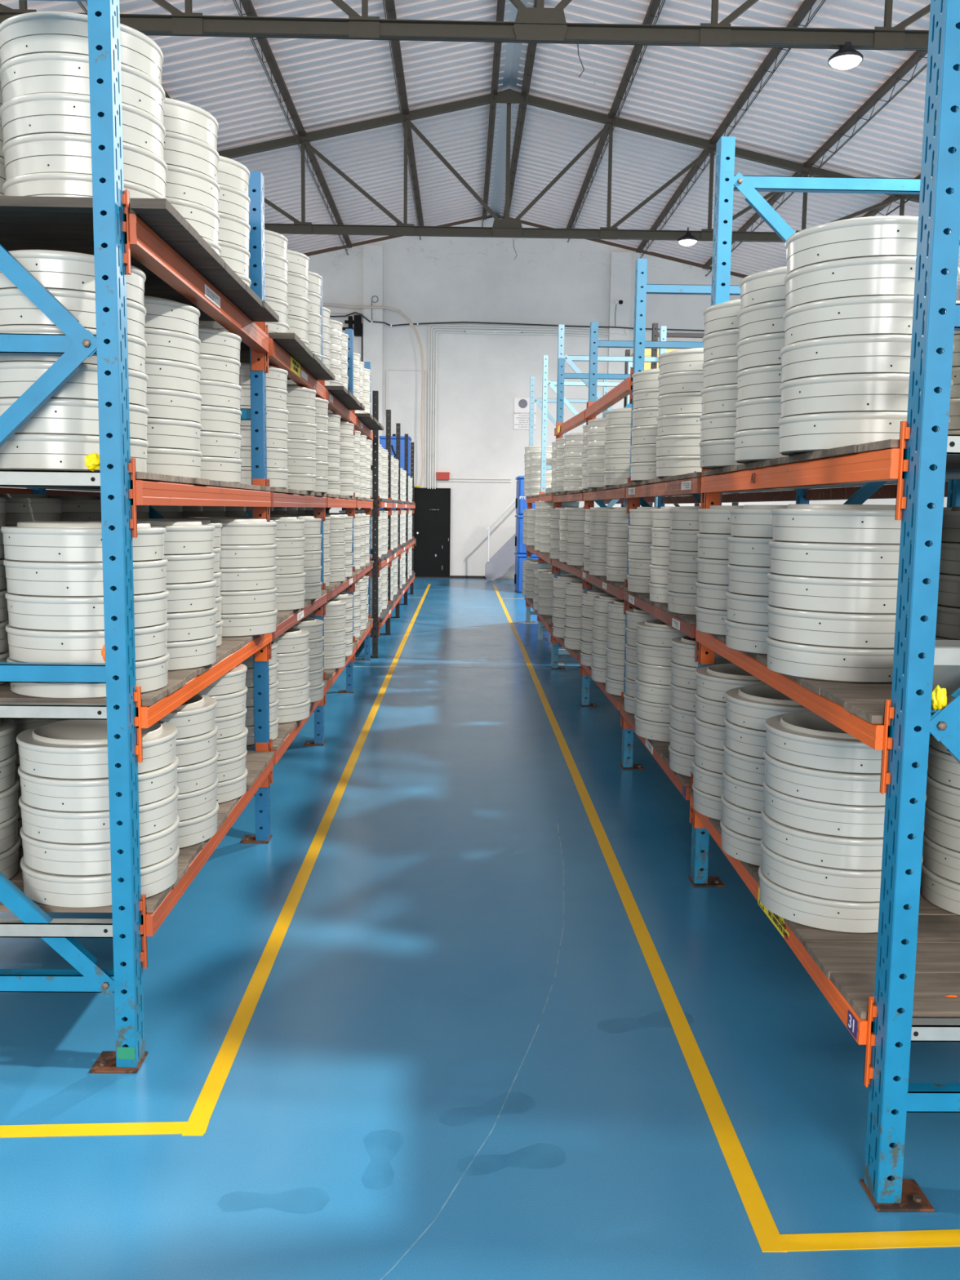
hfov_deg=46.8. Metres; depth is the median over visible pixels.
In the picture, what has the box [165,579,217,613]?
ring
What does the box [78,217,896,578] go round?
wall
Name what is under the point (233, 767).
ring
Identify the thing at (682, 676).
ring
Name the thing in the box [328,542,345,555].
ring
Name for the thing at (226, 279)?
board
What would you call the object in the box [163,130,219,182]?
ring
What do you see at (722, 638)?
board
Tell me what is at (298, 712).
ring
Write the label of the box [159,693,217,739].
ring
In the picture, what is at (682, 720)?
ring
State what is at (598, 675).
ring
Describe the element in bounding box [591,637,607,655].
ring
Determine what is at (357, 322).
wall speaker
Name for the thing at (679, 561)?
ring
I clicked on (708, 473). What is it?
board
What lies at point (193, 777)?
ring
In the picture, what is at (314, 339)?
ring
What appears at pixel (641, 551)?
ring
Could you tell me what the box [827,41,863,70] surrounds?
lamp
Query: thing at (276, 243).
ring
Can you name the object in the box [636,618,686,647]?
ring
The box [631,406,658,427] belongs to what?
ring
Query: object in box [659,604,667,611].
board
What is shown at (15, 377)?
ring
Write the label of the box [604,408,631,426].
ring
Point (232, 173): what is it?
ring
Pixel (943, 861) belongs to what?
ring
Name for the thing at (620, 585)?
board
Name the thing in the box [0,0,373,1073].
rack
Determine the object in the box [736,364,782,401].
ring
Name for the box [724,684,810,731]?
ring
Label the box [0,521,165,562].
ring
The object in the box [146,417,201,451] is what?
ring
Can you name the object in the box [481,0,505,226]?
roof purlin
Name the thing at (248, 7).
roof purlin
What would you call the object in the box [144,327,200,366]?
ring
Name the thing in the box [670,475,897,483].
board
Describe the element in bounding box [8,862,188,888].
board
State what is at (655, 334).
rack
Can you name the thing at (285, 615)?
board
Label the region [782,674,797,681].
board
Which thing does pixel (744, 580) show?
ring
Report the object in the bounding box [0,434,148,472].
ring
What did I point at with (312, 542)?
ring
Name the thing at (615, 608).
ring
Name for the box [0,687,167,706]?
board
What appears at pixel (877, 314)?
ring
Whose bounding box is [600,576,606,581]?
board
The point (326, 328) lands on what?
ring
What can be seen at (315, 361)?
board
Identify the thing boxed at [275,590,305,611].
ring
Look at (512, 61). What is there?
trim
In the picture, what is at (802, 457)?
board
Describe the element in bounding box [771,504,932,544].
ring
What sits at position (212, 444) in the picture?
ring
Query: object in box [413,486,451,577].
door
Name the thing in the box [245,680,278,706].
ring
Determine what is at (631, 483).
board
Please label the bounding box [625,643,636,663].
ring
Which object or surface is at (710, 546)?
ring
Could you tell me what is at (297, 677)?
ring
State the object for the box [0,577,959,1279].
floor
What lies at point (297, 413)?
ring
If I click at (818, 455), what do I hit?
board
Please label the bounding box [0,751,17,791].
ring
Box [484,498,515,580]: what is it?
staircase
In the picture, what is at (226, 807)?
board
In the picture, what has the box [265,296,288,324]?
ring
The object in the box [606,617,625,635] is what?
ring
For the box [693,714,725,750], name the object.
ring
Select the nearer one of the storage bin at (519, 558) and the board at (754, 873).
the board at (754, 873)
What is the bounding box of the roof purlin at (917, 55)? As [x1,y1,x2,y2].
[702,50,928,276]
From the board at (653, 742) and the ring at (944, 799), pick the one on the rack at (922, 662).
the board at (653, 742)
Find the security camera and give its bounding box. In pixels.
[614,300,622,304]
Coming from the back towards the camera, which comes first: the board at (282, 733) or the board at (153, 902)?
the board at (282, 733)
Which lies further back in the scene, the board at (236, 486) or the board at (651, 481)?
the board at (651, 481)
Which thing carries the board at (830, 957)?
on the rack at (922, 662)
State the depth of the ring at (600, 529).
7.17 m
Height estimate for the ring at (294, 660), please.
0.098 m
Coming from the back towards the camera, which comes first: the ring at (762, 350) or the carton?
the carton
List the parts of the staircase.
handrail post, panel, handrail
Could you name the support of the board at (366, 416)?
on the rack at (119, 234)
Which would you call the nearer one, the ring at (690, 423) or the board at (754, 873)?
the board at (754, 873)
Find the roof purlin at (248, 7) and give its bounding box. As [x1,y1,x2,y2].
[232,0,351,255]
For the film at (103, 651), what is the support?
on the rack at (119, 234)
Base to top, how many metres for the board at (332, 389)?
0.024 m
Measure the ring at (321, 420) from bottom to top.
0.100 m
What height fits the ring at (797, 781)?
0.096 m
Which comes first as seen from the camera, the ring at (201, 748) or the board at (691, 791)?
the ring at (201, 748)
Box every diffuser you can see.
[678,240,697,245]
[829,54,862,70]
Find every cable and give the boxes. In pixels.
[329,311,704,331]
[371,295,377,320]
[599,328,626,335]
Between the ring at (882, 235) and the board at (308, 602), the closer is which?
the ring at (882, 235)
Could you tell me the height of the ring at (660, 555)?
0.098 m
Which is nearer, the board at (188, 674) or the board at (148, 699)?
the board at (148, 699)
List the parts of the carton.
lid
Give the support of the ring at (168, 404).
on the ring at (161, 433)
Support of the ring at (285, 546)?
on the ring at (286, 565)
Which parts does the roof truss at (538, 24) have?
gusset plate, gusset plate, gusset plate, king post, gusset plate, gusset plate, gusset plate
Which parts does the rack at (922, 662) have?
plate, plate, plate, plate, plate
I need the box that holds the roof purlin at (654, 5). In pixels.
[566,0,665,242]
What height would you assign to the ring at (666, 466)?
0.102 m
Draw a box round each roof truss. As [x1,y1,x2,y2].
[0,0,930,51]
[217,88,959,245]
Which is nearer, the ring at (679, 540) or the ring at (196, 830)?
the ring at (196, 830)
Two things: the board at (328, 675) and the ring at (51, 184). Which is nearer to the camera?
the ring at (51, 184)
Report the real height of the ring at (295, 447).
0.100 m
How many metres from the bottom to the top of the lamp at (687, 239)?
0.255 m
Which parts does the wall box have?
lid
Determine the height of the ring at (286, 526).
0.100 m
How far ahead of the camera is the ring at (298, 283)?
5.53 m
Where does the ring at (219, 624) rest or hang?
on the board at (237, 645)
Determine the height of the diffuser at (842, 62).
0.057 m
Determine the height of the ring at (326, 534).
0.100 m
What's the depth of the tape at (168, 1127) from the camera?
2.62 m
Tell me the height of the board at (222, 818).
0.018 m
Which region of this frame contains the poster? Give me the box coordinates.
[513,397,536,429]
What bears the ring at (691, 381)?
on the ring at (680, 402)
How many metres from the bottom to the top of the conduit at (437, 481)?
0.179 m
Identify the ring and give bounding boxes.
[0,11,163,84]
[0,53,165,124]
[0,93,165,159]
[0,249,146,306]
[0,288,146,339]
[0,324,146,373]
[0,361,148,407]
[0,398,149,440]
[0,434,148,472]
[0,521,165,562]
[0,719,17,761]
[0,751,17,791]
[0,777,19,822]
[0,809,18,853]
[0,835,20,879]
[2,133,167,198]
[2,172,164,200]
[3,558,168,596]
[4,590,168,631]
[5,621,168,662]
[6,652,169,698]
[16,719,177,779]
[17,755,178,812]
[18,786,178,844]
[19,814,179,875]
[20,845,179,907]
[88,520,214,555]
[137,518,222,548]
[143,295,199,337]
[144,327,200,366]
[145,358,201,395]
[146,387,202,423]
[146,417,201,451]
[146,447,202,478]
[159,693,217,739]
[163,97,218,151]
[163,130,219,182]
[164,551,215,584]
[165,164,220,213]
[165,196,220,244]
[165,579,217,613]
[167,606,217,642]
[167,633,217,671]
[175,724,217,767]
[177,751,218,794]
[177,777,218,821]
[177,801,218,848]
[178,517,276,545]
[188,516,274,521]
[197,663,247,696]
[198,326,241,361]
[199,320,289,333]
[199,353,240,385]
[200,379,241,410]
[200,405,241,435]
[200,431,241,458]
[200,456,242,483]
[201,236,221,256]
[210,686,247,717]
[212,546,221,573]
[213,571,222,597]
[214,595,222,622]
[215,619,223,646]
[215,707,246,738]
[216,726,248,760]
[216,768,248,804]
[217,155,249,195]
[217,183,250,223]
[217,212,250,251]
[217,240,250,277]
[217,750,247,782]
[219,543,276,568]
[219,565,276,591]
[220,586,277,614]
[221,608,277,636]
[226,515,305,537]
[235,271,251,287]
[239,363,288,390]
[239,466,288,488]
[240,385,287,409]
[240,405,288,430]
[240,426,288,449]
[240,446,288,468]
[240,641,277,668]
[244,698,279,726]
[245,661,278,688]
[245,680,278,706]
[245,716,279,745]
[264,229,288,258]
[264,252,288,280]
[265,274,288,302]
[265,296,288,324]
[270,514,330,531]
[270,515,321,534]
[271,626,309,653]
[275,537,305,556]
[275,554,305,574]
[275,572,306,592]
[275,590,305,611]
[276,648,310,671]
[276,665,309,688]
[277,681,310,706]
[277,697,311,723]
[285,473,316,491]
[286,249,309,278]
[286,379,329,386]
[286,385,316,407]
[286,404,316,424]
[286,439,316,457]
[286,456,316,474]
[287,271,309,298]
[287,293,309,320]
[287,315,309,340]
[287,421,316,441]
[292,617,324,639]
[297,514,345,529]
[299,337,309,347]
[302,533,322,551]
[303,550,321,567]
[303,565,321,583]
[304,582,321,599]
[306,598,346,617]
[307,291,321,314]
[307,311,322,334]
[307,331,322,354]
[308,271,321,295]
[308,635,324,655]
[308,651,324,671]
[308,667,324,687]
[309,682,324,702]
[311,476,328,493]
[311,613,346,630]
[312,351,322,360]
[314,461,328,477]
[315,397,328,415]
[315,413,328,431]
[315,430,328,446]
[315,445,328,462]
[322,306,330,325]
[322,323,330,341]
[322,339,331,357]
[322,355,330,369]
[323,530,329,545]
[323,544,329,559]
[323,558,330,573]
[324,572,330,586]
[324,626,346,643]
[324,639,346,656]
[324,653,346,669]
[328,529,345,542]
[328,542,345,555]
[328,555,346,568]
[329,568,346,582]
[588,548,606,563]
[588,561,606,576]
[589,506,613,522]
[589,522,608,536]
[589,535,607,549]
[591,623,607,641]
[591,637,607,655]
[591,651,606,669]
[591,665,606,683]
[592,594,619,613]
[592,610,608,627]
[603,470,629,485]
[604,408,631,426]
[604,424,631,440]
[604,440,630,456]
[604,454,630,471]
[604,675,623,696]
[605,537,627,553]
[605,551,627,568]
[605,565,626,582]
[605,646,624,666]
[605,662,624,681]
[606,523,628,538]
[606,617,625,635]
[606,631,625,650]
[607,506,628,524]
[607,599,625,620]
[622,692,635,714]
[624,659,637,680]
[624,676,635,697]
[625,626,637,646]
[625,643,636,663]
[626,573,650,593]
[626,607,657,630]
[627,525,653,542]
[627,542,652,559]
[627,558,651,577]
[629,506,660,526]
[630,444,656,462]
[630,462,658,481]
[631,368,659,391]
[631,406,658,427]
[631,425,657,445]
[632,388,658,409]
[634,695,670,723]
[634,714,670,742]
[635,640,672,666]
[635,659,671,685]
[635,676,671,704]
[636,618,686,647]
[648,564,669,585]
[648,582,667,604]
[649,545,669,565]
[650,527,670,546]
[651,506,679,528]
[655,434,700,457]
[655,455,702,477]
[656,413,702,436]
[657,347,703,375]
[657,370,703,395]
[657,391,702,416]
[666,569,697,594]
[666,590,697,615]
[667,549,699,573]
[668,528,701,551]
[668,724,694,755]
[668,744,694,777]
[669,506,700,530]
[669,702,696,733]
[670,659,697,689]
[670,682,696,711]
[671,635,733,667]
[692,759,724,796]
[692,783,722,820]
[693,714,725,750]
[693,737,724,773]
[694,692,726,726]
[695,581,728,610]
[695,605,727,635]
[695,663,766,702]
[696,533,733,559]
[696,557,729,585]
[697,505,743,534]
[698,439,742,469]
[699,411,736,441]
[700,384,737,415]
[702,298,740,335]
[702,328,738,362]
[702,356,737,388]
[720,792,762,839]
[720,818,762,866]
[722,767,764,812]
[723,742,764,786]
[724,617,768,654]
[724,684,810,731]
[724,716,766,759]
[725,591,768,626]
[727,536,774,568]
[727,564,770,596]
[729,504,786,538]
[733,428,789,463]
[734,396,781,431]
[736,332,784,372]
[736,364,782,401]
[737,299,786,341]
[738,266,786,310]
[758,864,910,933]
[760,806,915,870]
[760,837,923,902]
[763,748,928,806]
[763,779,926,838]
[764,711,921,773]
[765,635,893,683]
[766,604,928,648]
[767,572,929,613]
[768,540,911,579]
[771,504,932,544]
[777,412,950,455]
[779,373,953,417]
[780,334,954,383]
[782,295,946,346]
[783,256,959,311]
[785,215,951,274]
[920,861,959,915]
[923,831,959,883]
[924,804,959,852]
[925,769,959,820]
[928,741,959,788]
[929,735,950,754]
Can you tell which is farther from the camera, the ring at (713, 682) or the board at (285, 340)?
the board at (285, 340)
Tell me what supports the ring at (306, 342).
on the board at (322, 369)
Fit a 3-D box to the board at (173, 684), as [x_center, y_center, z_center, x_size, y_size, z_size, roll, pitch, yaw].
[-1.373,0.126,3.138,1.030,0.019,0.188,1,7,-1]
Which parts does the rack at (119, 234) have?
plate, plate, plate, plate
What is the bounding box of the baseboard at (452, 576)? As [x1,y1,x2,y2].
[449,575,485,577]
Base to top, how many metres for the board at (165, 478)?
0.018 m
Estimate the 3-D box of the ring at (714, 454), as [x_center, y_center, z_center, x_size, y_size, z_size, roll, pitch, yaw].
[0.983,-0.653,3.888,0.423,0.102,0.423,3,7,15]
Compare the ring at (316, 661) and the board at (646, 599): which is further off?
the ring at (316, 661)
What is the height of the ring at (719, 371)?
0.102 m
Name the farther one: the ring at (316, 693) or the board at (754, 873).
the ring at (316, 693)
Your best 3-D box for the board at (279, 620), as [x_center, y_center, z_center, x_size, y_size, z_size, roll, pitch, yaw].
[-1.414,-0.088,4.960,1.030,0.018,0.206,1,7,-1]
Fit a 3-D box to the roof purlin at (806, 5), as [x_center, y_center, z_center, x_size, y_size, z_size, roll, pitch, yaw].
[3.614,-5.810,4.318,0.090,0.211,37.822,1,7,-1]
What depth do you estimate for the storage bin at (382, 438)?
19.86 m
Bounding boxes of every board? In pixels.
[0,195,198,241]
[0,233,224,269]
[0,484,253,489]
[0,677,186,694]
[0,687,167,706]
[0,881,172,912]
[3,484,260,490]
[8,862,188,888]
[17,813,226,831]
[18,843,201,865]
[20,485,270,491]
[25,470,161,480]
[45,487,281,492]
[53,488,288,493]
[71,488,295,493]
[86,489,299,493]
[137,262,245,290]
[143,284,262,306]
[152,474,178,482]
[167,669,197,682]
[170,475,193,484]
[188,477,209,484]
[190,664,212,675]
[192,300,279,322]
[197,480,219,486]
[200,837,211,848]
[212,654,222,666]
[215,480,233,487]
[216,640,245,652]
[216,647,233,659]
[217,798,237,816]
[222,635,255,644]
[224,482,244,488]
[230,332,305,349]
[240,345,313,358]
[240,353,321,365]
[245,751,275,764]
[245,761,266,777]
[246,737,284,750]
[246,773,257,789]
[268,362,328,373]
[275,617,283,625]
[276,613,288,620]
[276,728,289,739]
[277,609,294,616]
[278,721,297,732]
[287,368,335,380]
[293,385,347,394]
[295,490,306,494]
[304,491,315,495]
[304,600,311,604]
[323,680,327,687]
[324,668,336,674]
[325,586,332,591]
[325,672,333,680]
[328,403,364,410]
[329,582,339,587]
[333,390,352,398]
[333,413,373,420]
[337,394,356,402]
[340,399,360,406]
[340,417,377,423]
[363,421,379,426]
[365,422,382,427]
[368,426,383,430]
[371,556,384,562]
[379,614,385,622]
[380,609,387,616]
[381,555,388,559]
[386,602,393,608]
[540,614,552,618]
[543,617,551,626]
[574,649,581,654]
[590,488,735,493]
[598,487,760,492]
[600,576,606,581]
[601,485,754,491]
[607,485,774,491]
[608,581,624,586]
[612,484,789,490]
[613,694,621,701]
[614,582,624,588]
[618,484,796,489]
[625,482,817,488]
[629,713,635,721]
[630,481,827,488]
[633,592,649,596]
[635,480,831,488]
[638,594,649,600]
[641,480,846,487]
[644,597,651,604]
[645,479,858,486]
[648,739,670,747]
[651,601,667,608]
[653,477,864,485]
[654,744,669,756]
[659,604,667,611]
[661,476,897,484]
[662,753,669,764]
[666,608,675,616]
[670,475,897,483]
[675,613,696,618]
[675,773,690,786]
[677,473,897,482]
[681,616,696,624]
[686,471,948,480]
[688,787,693,797]
[702,469,959,479]
[708,817,721,835]
[712,467,959,477]
[715,635,726,643]
[722,465,959,475]
[737,462,959,473]
[739,860,759,875]
[742,651,761,659]
[751,870,921,892]
[753,459,959,471]
[756,654,767,666]
[769,456,959,468]
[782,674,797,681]
[783,915,959,946]
[787,453,959,465]
[797,677,892,694]
[804,942,959,979]
[805,449,959,462]
[821,688,891,706]
[825,444,959,458]
[830,973,959,1018]
[844,702,945,724]
[857,439,899,452]
[918,892,957,915]
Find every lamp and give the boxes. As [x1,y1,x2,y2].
[677,227,697,245]
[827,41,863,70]
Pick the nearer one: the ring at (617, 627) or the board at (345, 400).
the ring at (617, 627)
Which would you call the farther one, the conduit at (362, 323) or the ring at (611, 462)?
the conduit at (362, 323)
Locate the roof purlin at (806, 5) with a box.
[635,0,826,258]
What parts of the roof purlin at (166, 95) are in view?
rod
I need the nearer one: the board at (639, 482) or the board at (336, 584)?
the board at (639, 482)
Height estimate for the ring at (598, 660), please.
0.100 m
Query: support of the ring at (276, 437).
on the ring at (277, 458)
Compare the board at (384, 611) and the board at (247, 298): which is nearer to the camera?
the board at (247, 298)
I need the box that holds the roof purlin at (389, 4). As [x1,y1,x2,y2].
[382,0,423,239]
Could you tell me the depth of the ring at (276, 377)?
4.92 m
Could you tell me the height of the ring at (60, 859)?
0.098 m
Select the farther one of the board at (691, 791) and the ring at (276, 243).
the ring at (276, 243)
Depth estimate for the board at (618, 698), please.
6.45 m
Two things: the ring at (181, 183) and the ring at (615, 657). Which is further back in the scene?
the ring at (615, 657)
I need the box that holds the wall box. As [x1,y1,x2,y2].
[435,471,449,479]
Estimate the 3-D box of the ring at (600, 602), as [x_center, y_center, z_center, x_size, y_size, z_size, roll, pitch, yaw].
[0.928,-0.230,7.038,0.423,0.100,0.423,3,7,15]
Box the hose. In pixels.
[322,302,424,487]
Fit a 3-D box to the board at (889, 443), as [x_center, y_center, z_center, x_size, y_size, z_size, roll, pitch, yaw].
[1.354,-0.409,2.373,1.030,0.018,0.192,1,7,-1]
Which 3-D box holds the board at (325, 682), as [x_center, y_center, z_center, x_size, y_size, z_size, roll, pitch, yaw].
[-1.456,0.262,6.754,1.030,0.018,0.177,1,7,-1]
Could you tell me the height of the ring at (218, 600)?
0.100 m
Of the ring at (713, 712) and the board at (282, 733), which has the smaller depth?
the ring at (713, 712)
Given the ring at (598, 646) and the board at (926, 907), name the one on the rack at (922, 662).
the board at (926, 907)
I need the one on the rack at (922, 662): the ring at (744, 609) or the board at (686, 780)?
the board at (686, 780)
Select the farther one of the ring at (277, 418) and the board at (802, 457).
the ring at (277, 418)
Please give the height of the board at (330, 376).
0.025 m
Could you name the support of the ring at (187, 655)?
on the board at (200, 670)
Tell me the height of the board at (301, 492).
0.018 m
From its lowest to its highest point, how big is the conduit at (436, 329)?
3.314 m
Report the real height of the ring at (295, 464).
0.100 m
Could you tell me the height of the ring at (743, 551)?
0.098 m
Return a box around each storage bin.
[378,434,411,475]
[379,475,410,510]
[514,551,537,592]
[515,475,535,515]
[515,515,533,554]
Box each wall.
[0,486,78,491]
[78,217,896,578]
[933,292,959,506]
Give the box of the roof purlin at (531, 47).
[503,0,537,218]
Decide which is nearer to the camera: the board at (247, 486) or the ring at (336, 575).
the board at (247, 486)
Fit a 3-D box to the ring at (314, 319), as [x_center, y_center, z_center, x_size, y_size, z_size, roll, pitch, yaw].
[-1.091,-1.757,6.158,0.423,0.118,0.423,0,7,-2]
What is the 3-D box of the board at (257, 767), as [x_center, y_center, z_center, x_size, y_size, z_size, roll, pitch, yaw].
[-1.405,0.524,4.527,1.030,0.018,0.205,1,7,-1]
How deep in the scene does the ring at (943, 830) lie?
3.03 m
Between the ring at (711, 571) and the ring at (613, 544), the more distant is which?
the ring at (613, 544)
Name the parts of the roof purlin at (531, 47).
rod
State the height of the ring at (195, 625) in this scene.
0.100 m
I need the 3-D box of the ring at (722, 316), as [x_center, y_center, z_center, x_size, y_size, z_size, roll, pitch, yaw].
[0.986,-1.102,3.833,0.423,0.102,0.423,3,7,21]
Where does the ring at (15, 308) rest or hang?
on the ring at (137, 346)
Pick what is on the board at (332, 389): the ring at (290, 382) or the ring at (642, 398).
the ring at (290, 382)
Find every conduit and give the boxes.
[361,323,362,361]
[386,368,426,488]
[427,324,606,488]
[429,326,606,488]
[431,328,606,488]
[434,331,606,488]
[436,480,511,488]
[449,478,511,479]
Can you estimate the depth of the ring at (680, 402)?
4.85 m
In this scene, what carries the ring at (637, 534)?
on the ring at (641, 551)
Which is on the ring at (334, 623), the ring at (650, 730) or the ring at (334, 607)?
the ring at (334, 607)
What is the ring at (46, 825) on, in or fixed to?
on the ring at (60, 859)
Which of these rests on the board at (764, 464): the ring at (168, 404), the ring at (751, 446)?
the ring at (751, 446)
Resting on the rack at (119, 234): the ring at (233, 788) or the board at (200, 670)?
the board at (200, 670)
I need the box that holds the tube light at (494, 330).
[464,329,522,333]
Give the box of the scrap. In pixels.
[946,995,957,997]
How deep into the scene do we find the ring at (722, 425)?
3.77 m
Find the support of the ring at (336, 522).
on the ring at (335, 535)
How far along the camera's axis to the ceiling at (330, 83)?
15.42 m
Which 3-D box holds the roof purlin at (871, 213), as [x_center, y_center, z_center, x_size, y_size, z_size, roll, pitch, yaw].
[6.455,-5.158,4.443,0.090,0.211,37.822,1,7,-1]
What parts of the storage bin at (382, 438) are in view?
handle, lid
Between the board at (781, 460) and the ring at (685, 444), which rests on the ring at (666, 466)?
the ring at (685, 444)
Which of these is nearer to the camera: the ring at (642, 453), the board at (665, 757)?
the board at (665, 757)
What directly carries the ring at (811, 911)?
on the board at (926, 907)
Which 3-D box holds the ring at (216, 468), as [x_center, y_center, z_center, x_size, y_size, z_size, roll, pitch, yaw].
[-1.093,-0.631,4.089,0.423,0.100,0.423,2,7,14]
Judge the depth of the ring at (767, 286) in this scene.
3.22 m
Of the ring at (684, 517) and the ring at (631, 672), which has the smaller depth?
the ring at (684, 517)
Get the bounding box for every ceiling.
[0,0,511,253]
[499,0,959,293]
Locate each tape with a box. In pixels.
[0,1120,208,1137]
[182,584,430,1135]
[493,584,787,1252]
[775,1229,959,1251]
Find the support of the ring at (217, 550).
on the ring at (217, 575)
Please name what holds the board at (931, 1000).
on the rack at (922, 662)
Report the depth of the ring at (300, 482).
5.81 m
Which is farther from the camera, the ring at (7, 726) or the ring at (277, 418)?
the ring at (277, 418)
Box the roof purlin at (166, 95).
[77,1,170,98]
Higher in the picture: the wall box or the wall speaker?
the wall speaker
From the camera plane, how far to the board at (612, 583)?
6.60 m
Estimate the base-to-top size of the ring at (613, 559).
0.098 m
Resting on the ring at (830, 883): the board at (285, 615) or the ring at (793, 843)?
the ring at (793, 843)
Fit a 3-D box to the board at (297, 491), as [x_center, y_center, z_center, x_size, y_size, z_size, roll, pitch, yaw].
[-1.420,-0.738,5.472,1.030,0.019,0.196,1,7,-1]
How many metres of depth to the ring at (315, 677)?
6.05 m
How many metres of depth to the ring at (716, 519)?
3.79 m
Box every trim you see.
[302,215,748,278]
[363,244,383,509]
[486,0,533,217]
[605,252,631,507]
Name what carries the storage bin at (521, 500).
on the storage bin at (520, 548)
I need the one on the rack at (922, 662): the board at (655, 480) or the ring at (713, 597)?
the board at (655, 480)
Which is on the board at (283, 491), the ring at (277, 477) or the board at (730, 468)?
the ring at (277, 477)
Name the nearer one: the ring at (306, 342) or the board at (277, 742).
the board at (277, 742)
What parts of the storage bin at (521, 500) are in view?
lid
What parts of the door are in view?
panel, sill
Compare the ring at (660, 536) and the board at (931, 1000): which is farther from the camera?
the ring at (660, 536)
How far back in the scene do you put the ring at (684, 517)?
4.54 m
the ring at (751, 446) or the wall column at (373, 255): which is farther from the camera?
the wall column at (373, 255)
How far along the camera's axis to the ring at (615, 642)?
6.47 m
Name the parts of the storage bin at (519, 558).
lid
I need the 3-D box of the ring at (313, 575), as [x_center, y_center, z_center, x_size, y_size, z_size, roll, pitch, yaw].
[-1.088,-0.371,6.129,0.423,0.100,0.423,-5,9,-42]
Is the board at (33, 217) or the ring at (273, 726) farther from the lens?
the ring at (273, 726)
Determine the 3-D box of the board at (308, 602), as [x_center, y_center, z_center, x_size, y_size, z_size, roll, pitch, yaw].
[-1.435,-0.206,5.958,1.030,0.018,0.207,1,7,-1]
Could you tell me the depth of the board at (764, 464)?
3.31 m
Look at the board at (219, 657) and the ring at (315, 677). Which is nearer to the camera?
the board at (219, 657)
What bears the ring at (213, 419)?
on the ring at (212, 444)
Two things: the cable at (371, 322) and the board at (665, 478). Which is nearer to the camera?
the board at (665, 478)
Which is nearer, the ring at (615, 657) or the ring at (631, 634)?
the ring at (631, 634)
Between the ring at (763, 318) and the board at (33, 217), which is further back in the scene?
the ring at (763, 318)
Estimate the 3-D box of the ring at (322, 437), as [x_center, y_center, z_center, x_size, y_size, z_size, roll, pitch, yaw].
[-1.093,-1.177,6.451,0.423,0.100,0.423,-1,7,-12]
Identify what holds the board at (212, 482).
on the rack at (119, 234)
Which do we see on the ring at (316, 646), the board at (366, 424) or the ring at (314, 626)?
the ring at (314, 626)
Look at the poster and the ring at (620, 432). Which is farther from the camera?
the poster
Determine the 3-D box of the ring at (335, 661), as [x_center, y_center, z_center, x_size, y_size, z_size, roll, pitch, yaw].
[-1.112,0.125,7.446,0.423,0.098,0.423,1,7,4]
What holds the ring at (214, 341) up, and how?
on the ring at (215, 368)
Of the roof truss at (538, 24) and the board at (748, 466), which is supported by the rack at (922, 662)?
the board at (748, 466)
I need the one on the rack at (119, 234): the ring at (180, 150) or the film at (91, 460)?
the film at (91, 460)
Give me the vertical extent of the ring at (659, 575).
0.098 m
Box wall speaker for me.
[342,315,361,336]
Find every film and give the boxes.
[84,453,99,471]
[101,644,105,662]
[931,684,946,710]
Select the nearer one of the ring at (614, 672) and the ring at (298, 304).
the ring at (298, 304)
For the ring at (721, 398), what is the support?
on the ring at (722, 425)
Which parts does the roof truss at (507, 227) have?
gusset plate, gusset plate, gusset plate, king post, gusset plate, gusset plate, gusset plate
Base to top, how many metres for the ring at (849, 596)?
0.098 m
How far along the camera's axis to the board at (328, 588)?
6.93 m
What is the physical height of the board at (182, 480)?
0.018 m
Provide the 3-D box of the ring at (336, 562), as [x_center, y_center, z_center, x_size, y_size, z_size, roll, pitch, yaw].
[-1.131,-0.544,7.593,0.423,0.100,0.423,2,7,13]
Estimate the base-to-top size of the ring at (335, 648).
0.098 m
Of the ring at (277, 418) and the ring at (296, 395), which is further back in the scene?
the ring at (296, 395)
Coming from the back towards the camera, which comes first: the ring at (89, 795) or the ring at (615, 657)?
the ring at (615, 657)
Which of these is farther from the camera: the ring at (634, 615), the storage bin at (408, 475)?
the storage bin at (408, 475)
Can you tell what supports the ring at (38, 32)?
on the ring at (37, 73)
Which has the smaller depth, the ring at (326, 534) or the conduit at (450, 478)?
the ring at (326, 534)
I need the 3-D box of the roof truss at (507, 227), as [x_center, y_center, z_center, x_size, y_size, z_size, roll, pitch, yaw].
[0.411,-6.965,16.255,17.522,2.080,0.198,1,7,-1]
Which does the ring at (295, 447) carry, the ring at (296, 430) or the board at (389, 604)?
the ring at (296, 430)
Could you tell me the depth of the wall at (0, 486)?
21.74 m
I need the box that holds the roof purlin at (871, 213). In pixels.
[862,149,955,217]
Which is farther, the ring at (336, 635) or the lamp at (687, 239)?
the lamp at (687, 239)
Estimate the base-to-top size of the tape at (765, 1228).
0.001 m
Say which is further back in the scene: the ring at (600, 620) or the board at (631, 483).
the ring at (600, 620)
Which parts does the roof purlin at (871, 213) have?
rod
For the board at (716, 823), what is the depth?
3.85 m
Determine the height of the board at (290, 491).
0.018 m
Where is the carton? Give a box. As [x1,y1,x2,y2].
[630,348,678,370]
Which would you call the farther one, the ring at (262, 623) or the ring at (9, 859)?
the ring at (262, 623)
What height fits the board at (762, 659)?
0.018 m
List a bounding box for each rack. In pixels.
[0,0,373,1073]
[325,391,415,657]
[524,324,666,665]
[550,0,959,1211]
[621,323,738,506]
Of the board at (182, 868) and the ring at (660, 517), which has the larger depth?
the ring at (660, 517)
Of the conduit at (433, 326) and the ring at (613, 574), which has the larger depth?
the conduit at (433, 326)
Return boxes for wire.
[577,40,584,77]
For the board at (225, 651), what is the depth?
3.88 m
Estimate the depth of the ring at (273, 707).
5.01 m

